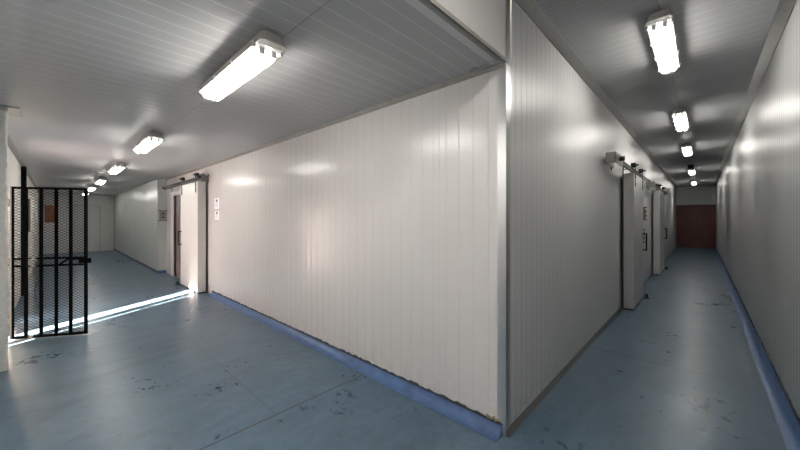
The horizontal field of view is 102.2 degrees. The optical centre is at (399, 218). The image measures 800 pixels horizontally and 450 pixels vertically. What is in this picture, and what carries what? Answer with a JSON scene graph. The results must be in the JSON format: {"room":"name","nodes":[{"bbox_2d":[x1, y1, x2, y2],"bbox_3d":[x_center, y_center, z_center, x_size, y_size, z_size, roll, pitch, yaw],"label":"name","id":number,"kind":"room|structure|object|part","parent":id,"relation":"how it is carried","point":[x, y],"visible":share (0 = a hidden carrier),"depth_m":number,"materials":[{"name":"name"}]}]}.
{"room":"cold storage corridor","nodes":[
{"label":"cold storage corridor","id":0,"kind":"room"},
{"bbox_2d":[8,146,38,316],"bbox_3d":[-10.099,0.217,8.559,15.600,2.665,0.360,0,0,43],"label":"wall","id":1,"kind":"structure","parent":0,"point":[14,169],"depth_m":6.10,"materials":[{"name":"paint"}]},
{"bbox_2d":[0,105,21,117],"bbox_3d":[-4.051,-1.108,3.306,0.410,0.014,0.225,0,0,43],"label":"trim","id":2,"kind":"structure","parent":1,"relation":"attached to","point":[12,111],"depth_m":3.29,"materials":[{"name":"white metal"}]},
{"bbox_2d":[8,134,38,192],"bbox_3d":[-10.251,-1.090,8.982,14.800,0.050,0.050,0,0,43],"label":"trim","id":3,"kind":"structure","parent":1,"relation":"attached to","point":[11,145],"depth_m":5.66,"materials":[{"name":"white metal"}]},
{"bbox_2d":[43,193,113,253],"bbox_3d":[-14.802,0.217,15.023,0.100,2.665,2.860,0,0,43],"label":"wall","id":4,"kind":"structure","parent":0,"point":[106,202],"depth_m":14.93,"materials":[{"name":"white metal"}]},
{"bbox_2d":[73,204,100,251],"bbox_3d":[-14.645,0.455,15.081,0.050,2.190,1.000,0,0,43],"label":"door","id":5,"kind":"structure","parent":4,"relation":"in","point":[94,211],"depth_m":15.18,"materials":[{"name":"white metal"}]},
{"bbox_2d":[114,179,166,270],"bbox_3d":[-10.315,0.217,12.574,9.800,2.665,0.310,0,0,43],"label":"wall","id":6,"kind":"structure","parent":0,"point":[139,234],"depth_m":10.55,"materials":[{"name":"white metal"}]},
{"bbox_2d":[114,249,157,273],"bbox_3d":[-10.431,1.502,12.449,9.800,0.097,0.030,0,0,43],"label":"baseboard","id":7,"kind":"structure","parent":6,"relation":"attached to","point":[115,250],"depth_m":11.02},
{"bbox_2d":[158,210,166,220],"bbox_3d":[-6.726,-0.080,9.157,0.110,0.296,0.220,0,0,43],"label":"control box","id":8,"kind":"object","parent":6,"relation":"attached to","point":[162,213],"visible":1,"depth_m":9.13,"materials":[{"name":"metal"}]},
{"bbox_3d":[-6.705,-0.080,9.137,0.008,0.220,0.150,0,0,43],"label":"box lid","id":9,"kind":"part","parent":8,"relation":"part of","materials":[{"name":"white plastic"}]},
{"bbox_2d":[0,0,489,195],"bbox_3d":[-7.587,-1.165,8.237,20.110,0.100,2.720,0,0,43],"label":"ceiling","id":10,"kind":"structure","parent":0,"point":[88,80],"depth_m":2.47,"materials":[{"name":"white metal"}]},
{"bbox_2d":[88,185,96,190],"bbox_3d":[-10.599,-1.044,11.114,1.220,0.143,0.192,0,0,43],"label":"ceiling light","id":11,"kind":"object","parent":10,"relation":"attached to","point":[92,187],"visible":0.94,"depth_m":10.76,"materials":[{"name":"plastic"}]},
{"bbox_2d":[94,177,106,184],"bbox_3d":[-8.334,-1.044,8.997,1.220,0.143,0.192,0,0,43],"label":"ceiling light","id":12,"kind":"object","parent":10,"relation":"attached to","point":[101,180],"visible":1,"depth_m":8.67,"materials":[{"name":"plastic"}]},
{"bbox_2d":[108,163,125,173],"bbox_3d":[-5.923,-1.044,6.743,1.220,0.143,0.192,0,0,43],"label":"ceiling light","id":13,"kind":"object","parent":10,"relation":"attached to","point":[116,168],"visible":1,"depth_m":6.46,"materials":[{"name":"plastic"}]},
{"bbox_2d":[132,132,163,152],"bbox_3d":[-3.513,-1.044,4.490,1.220,0.143,0.192,0,0,43],"label":"ceiling light","id":14,"kind":"object","parent":10,"relation":"attached to","point":[151,139],"visible":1,"depth_m":4.27,"materials":[{"name":"plastic"}]},
{"bbox_2d":[197,30,286,100],"bbox_3d":[-1.175,-1.044,2.304,1.220,0.143,0.192,0,0,43],"label":"ceiling light","id":15,"kind":"object","parent":10,"relation":"attached to","point":[264,48],"visible":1,"depth_m":2.11,"materials":[{"name":"white plastic"}]},
{"bbox_2d":[201,42,281,96],"bbox_3d":[-1.175,-1.022,2.304,1.120,0.004,0.132,0,0,43],"label":"diffuser","id":16,"kind":"object","parent":15,"relation":"on","point":[269,49],"depth_m":2.11,"materials":[{"name":"white plastic"}]},
{"bbox_2d":[167,66,511,424],"bbox_3d":[-2.938,0.217,5.821,10.200,2.665,0.100,0,0,43],"label":"wall","id":17,"kind":"structure","parent":0,"point":[372,236],"depth_m":3.12,"materials":[{"name":"white metal"}]},
{"bbox_2d":[171,191,179,277],"bbox_3d":[-5.271,0.420,8.144,2.520,2.260,0.332,0,0,43],"label":"door","id":18,"kind":"structure","parent":17,"relation":"in","point":[177,193],"depth_m":8.67,"materials":[{"name":"white metal"}]},
{"bbox_2d":[162,173,208,293],"bbox_3d":[-5.232,0.296,7.717,3.401,2.496,0.263,0,0,43],"label":"sliding door","id":19,"kind":"structure","parent":17,"relation":"in","point":[192,231],"depth_m":6.83,"materials":[{"name":"white metal"}]},
{"bbox_3d":[-5.221,-0.835,7.729,3.401,0.180,0.230,0,0,43],"label":"door rail","id":20,"kind":"part","parent":19,"relation":"part of","materials":[{"name":"grey metal"}]},
{"bbox_3d":[-4.581,0.378,7.125,1.316,2.275,0.140,0,0,43],"label":"door panel","id":21,"kind":"part","parent":19,"relation":"part of","materials":[{"name":"white metal"}]},
{"bbox_3d":[-4.014,-0.835,6.574,0.060,0.150,0.070,0,0,43],"label":"plate","id":22,"kind":"part","parent":19,"relation":"part of","materials":[{"name":"metal"}]},
{"bbox_2d":[215,198,218,208],"bbox_3d":[-3.624,-0.295,6.391,0.260,0.210,0.005,0,0,43],"label":"paper notice","id":23,"kind":"object","parent":17,"relation":"attached to","point":[216,199],"visible":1,"depth_m":6.38,"materials":[{"name":"white paper"}]},
{"bbox_2d":[215,211,218,219],"bbox_3d":[-3.617,-0.065,6.384,0.240,0.170,0.005,0,0,43],"label":"paper notice","id":24,"kind":"object","parent":17,"relation":"attached to","point":[216,212],"visible":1,"depth_m":6.38,"materials":[{"name":"white paper"}]},
{"bbox_2d":[165,62,504,180],"bbox_3d":[-2.983,-1.098,5.774,10.200,0.034,0.030,0,0,43],"label":"trim","id":25,"kind":"structure","parent":17,"relation":"attached to","point":[470,75],"depth_m":3.20,"materials":[{"name":"white metal"}]},
{"bbox_2d":[207,290,502,441],"bbox_3d":[-1.571,1.495,4.407,6.230,0.111,0.110,0,0,43],"label":"baseboard","id":26,"kind":"structure","parent":17,"relation":"attached to","point":[490,427],"depth_m":3.04,"materials":[{"name":"plastic"}]},
{"bbox_2d":[470,61,500,72],"bbox_3d":[0.623,-1.107,2.360,0.243,0.022,0.064,0,0,43],"label":"trim","id":27,"kind":"structure","parent":17,"relation":"attached to","point":[493,63],"depth_m":2.35,"materials":[{"name":"white metal"}]},
{"bbox_2d":[498,0,509,435],"bbox_3d":[0.753,-0.075,2.342,0.065,3.250,0.066,0,0,43],"label":"trim","id":28,"kind":"structure","parent":17,"relation":"attached to","point":[503,73],"depth_m":2.31,"materials":[{"name":"silver metal"}]},
{"bbox_2d":[0,247,786,449],"bbox_3d":[0.036,1.610,15.087,21.890,0.120,24.500,0,0,43],"label":"floor","id":29,"kind":"structure","parent":0,"point":[160,364],"depth_m":2.96,"materials":[{"name":"blue paint"}]},
{"bbox_2d":[0,110,8,371],"bbox_3d":[-4.394,0.217,3.119,0.324,2.665,0.804,0,0,43],"label":"wall pier","id":30,"kind":"object","parent":29,"relation":"on","point":[4,152],"visible":1,"depth_m":3.28,"materials":[{"name":"paint"}]},
{"bbox_2d":[21,166,29,295],"bbox_3d":[-7.634,0.247,6.590,0.230,2.605,0.123,0,0,43],"label":"steel post","id":31,"kind":"object","parent":29,"relation":"on","point":[23,168],"visible":0.55,"depth_m":6.53,"materials":[{"name":"black metal"}]},
{"bbox_2d":[8,186,90,339],"bbox_3d":[-4.555,0.562,4.210,0.841,1.935,0.066,0,0,-15],"label":"security gate","id":32,"kind":"object","parent":29,"relation":"on","point":[84,260],"visible":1,"depth_m":4.18,"materials":[{"name":"black metal"}]},
{"bbox_3d":[-4.552,0.610,4.210,0.743,0.024,0.020,0,0,-15],"label":"rail","id":33,"kind":"part","parent":32,"relation":"part of","materials":[{"name":"black metal"}]},
{"bbox_3d":[-4.552,0.517,4.210,0.743,0.024,0.020,0,0,-15],"label":"rail","id":34,"kind":"part","parent":32,"relation":"part of","materials":[{"name":"black metal"}]},
{"bbox_2d":[45,205,53,221],"bbox_3d":[-4.558,-0.060,4.205,0.105,0.220,0.010,0,0,-15],"label":"board","id":35,"kind":"object","parent":32,"relation":"attached to","point":[50,213],"visible":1,"depth_m":4.20,"materials":[{"name":"brown paint"}]},
{"bbox_2d":[404,0,675,422],"bbox_3d":[6.726,-0.075,8.765,0.100,3.250,24.200,0,0,43],"label":"wall","id":36,"kind":"structure","parent":0,"point":[567,202],"depth_m":3.09,"materials":[{"name":"white metal"}]},
{"bbox_2d":[418,0,506,62],"bbox_3d":[-0.382,-1.122,1.101,0.042,0.030,3.296,0,0,43],"label":"trim","id":37,"kind":"structure","parent":36,"relation":"attached to","point":[433,5],"depth_m":1.89,"materials":[{"name":"white metal"}]},
{"bbox_2d":[506,308,620,437],"bbox_3d":[2.232,1.530,3.863,0.028,0.040,4.300,0,0,43],"label":"trim","id":38,"kind":"structure","parent":36,"relation":"attached to","point":[521,418],"depth_m":2.97,"materials":[{"name":"grey metal"}]},
{"bbox_2d":[515,0,677,187],"bbox_3d":[7.922,-1.665,9.919,0.070,0.070,20.880,0,0,43],"label":"trim","id":39,"kind":"structure","parent":36,"relation":"attached to","point":[531,8],"depth_m":3.44,"materials":[{"name":"white metal"}]},
{"bbox_2d":[606,151,649,309],"bbox_3d":[4.219,0.296,5.817,0.263,2.496,3.870,0,0,43],"label":"sliding door","id":40,"kind":"structure","parent":36,"relation":"in","point":[633,187],"depth_m":5.48,"materials":[{"name":"white metal"}]},
{"bbox_3d":[3.070,-0.835,4.620,0.120,0.150,0.550,0,0,43],"label":"plate","id":41,"kind":"part","parent":40,"relation":"part of","materials":[{"name":"metal"}]},
{"bbox_3d":[4.207,-0.835,5.829,0.230,0.180,3.870,0,0,43],"label":"door rail","id":42,"kind":"part","parent":40,"relation":"part of","materials":[{"name":"grey metal"}]},
{"bbox_3d":[4.262,0.378,5.880,0.140,2.275,1.156,0,0,43],"label":"door panel","id":43,"kind":"part","parent":40,"relation":"part of","materials":[{"name":"white metal"}]},
{"bbox_2d":[643,207,646,219],"bbox_3d":[5.539,-0.110,7.342,0.110,0.296,0.220,0,0,43],"label":"control box","id":44,"kind":"object","parent":36,"relation":"attached to","point":[644,209],"visible":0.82,"depth_m":7.28,"materials":[{"name":"metal"}]},
{"bbox_2d":[646,182,666,274],"bbox_3d":[7.531,0.296,9.361,0.263,2.496,3.770,0,0,43],"label":"sliding door","id":45,"kind":"structure","parent":36,"relation":"in","point":[659,228],"depth_m":8.86,"materials":[{"name":"white metal"}]},
{"bbox_3d":[6.346,-0.835,8.161,0.170,0.150,0.400,0,0,43],"label":"plate","id":46,"kind":"part","parent":45,"relation":"part of","materials":[{"name":"metal"}]},
{"bbox_3d":[7.519,-0.835,9.372,0.230,0.180,3.770,0,0,43],"label":"door rail","id":47,"kind":"part","parent":45,"relation":"part of","materials":[{"name":"grey metal"}]},
{"bbox_3d":[7.499,0.378,9.343,0.140,2.275,1.376,0,0,43],"label":"door panel","id":48,"kind":"part","parent":45,"relation":"part of","materials":[{"name":"metal"}]},
{"bbox_2d":[535,0,779,186],"bbox_3d":[7.362,-1.750,8.171,1.640,0.100,24.400,0,0,43],"label":"ceiling","id":49,"kind":"structure","parent":0,"point":[720,43],"depth_m":3.54,"materials":[{"name":"white metal"}]},
{"bbox_2d":[645,9,680,72],"bbox_3d":[2.510,-1.629,3.062,0.192,0.143,1.270,0,0,43],"label":"ceiling light","id":50,"kind":"object","parent":49,"relation":"attached to","point":[659,25],"visible":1,"depth_m":2.87,"materials":[{"name":"white plastic"}]},
{"bbox_2d":[649,18,676,71],"bbox_3d":[2.510,-1.607,3.062,0.132,0.004,1.170,0,0,43],"label":"diffuser","id":51,"kind":"object","parent":50,"relation":"on","point":[656,24],"depth_m":2.88,"materials":[{"name":"white plastic"}]},
{"bbox_2d":[671,108,688,130],"bbox_3d":[4.668,-1.629,5.370,0.192,0.143,1.270,0,0,43],"label":"ceiling light","id":52,"kind":"object","parent":49,"relation":"attached to","point":[680,117],"visible":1,"depth_m":5.15,"materials":[{"name":"plastic"}]},
{"bbox_2d":[673,112,686,129],"bbox_3d":[4.668,-1.607,5.370,0.132,0.004,1.170,0,0,43],"label":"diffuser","id":53,"kind":"object","parent":52,"relation":"on","point":[680,114],"depth_m":5.19,"materials":[{"name":"white plastic"}]},
{"bbox_2d":[681,143,692,155],"bbox_3d":[6.819,-1.629,7.671,0.192,0.143,1.270,0,0,43],"label":"ceiling light","id":54,"kind":"object","parent":49,"relation":"attached to","point":[686,149],"visible":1,"depth_m":7.42,"materials":[{"name":"plastic"}]},
{"bbox_2d":[688,169,695,174],"bbox_3d":[10.077,-1.629,11.156,0.192,0.143,1.270,0,0,43],"label":"ceiling light","id":55,"kind":"object","parent":49,"relation":"attached to","point":[690,171],"visible":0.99,"depth_m":10.99,"materials":[{"name":"plastic"}]},
{"bbox_2d":[676,185,715,248],"bbox_3d":[15.612,-0.075,17.070,1.740,3.250,0.130,0,0,43],"label":"wall","id":56,"kind":"structure","parent":0,"point":[695,224],"depth_m":17.02,"materials":[{"name":"brown wood"}]},
{"bbox_2d":[716,0,799,416],"bbox_3d":[7.924,-0.075,7.645,0.100,3.250,24.200,0,0,43],"label":"wall","id":57,"kind":"structure","parent":0,"point":[758,185],"depth_m":3.34,"materials":[{"name":"white metal"}]},
{"bbox_2d":[714,0,796,186],"bbox_3d":[7.860,-1.663,7.705,0.075,0.075,24.200,0,0,43],"label":"trim","id":58,"kind":"structure","parent":57,"relation":"attached to","point":[783,12],"depth_m":3.43,"materials":[{"name":"white metal"}]},
{"bbox_2d":[713,247,799,449],"bbox_3d":[7.841,1.497,7.702,0.100,0.107,24.170,0,0,43],"label":"baseboard","id":59,"kind":"structure","parent":57,"relation":"attached to","point":[787,418],"depth_m":3.08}
]}

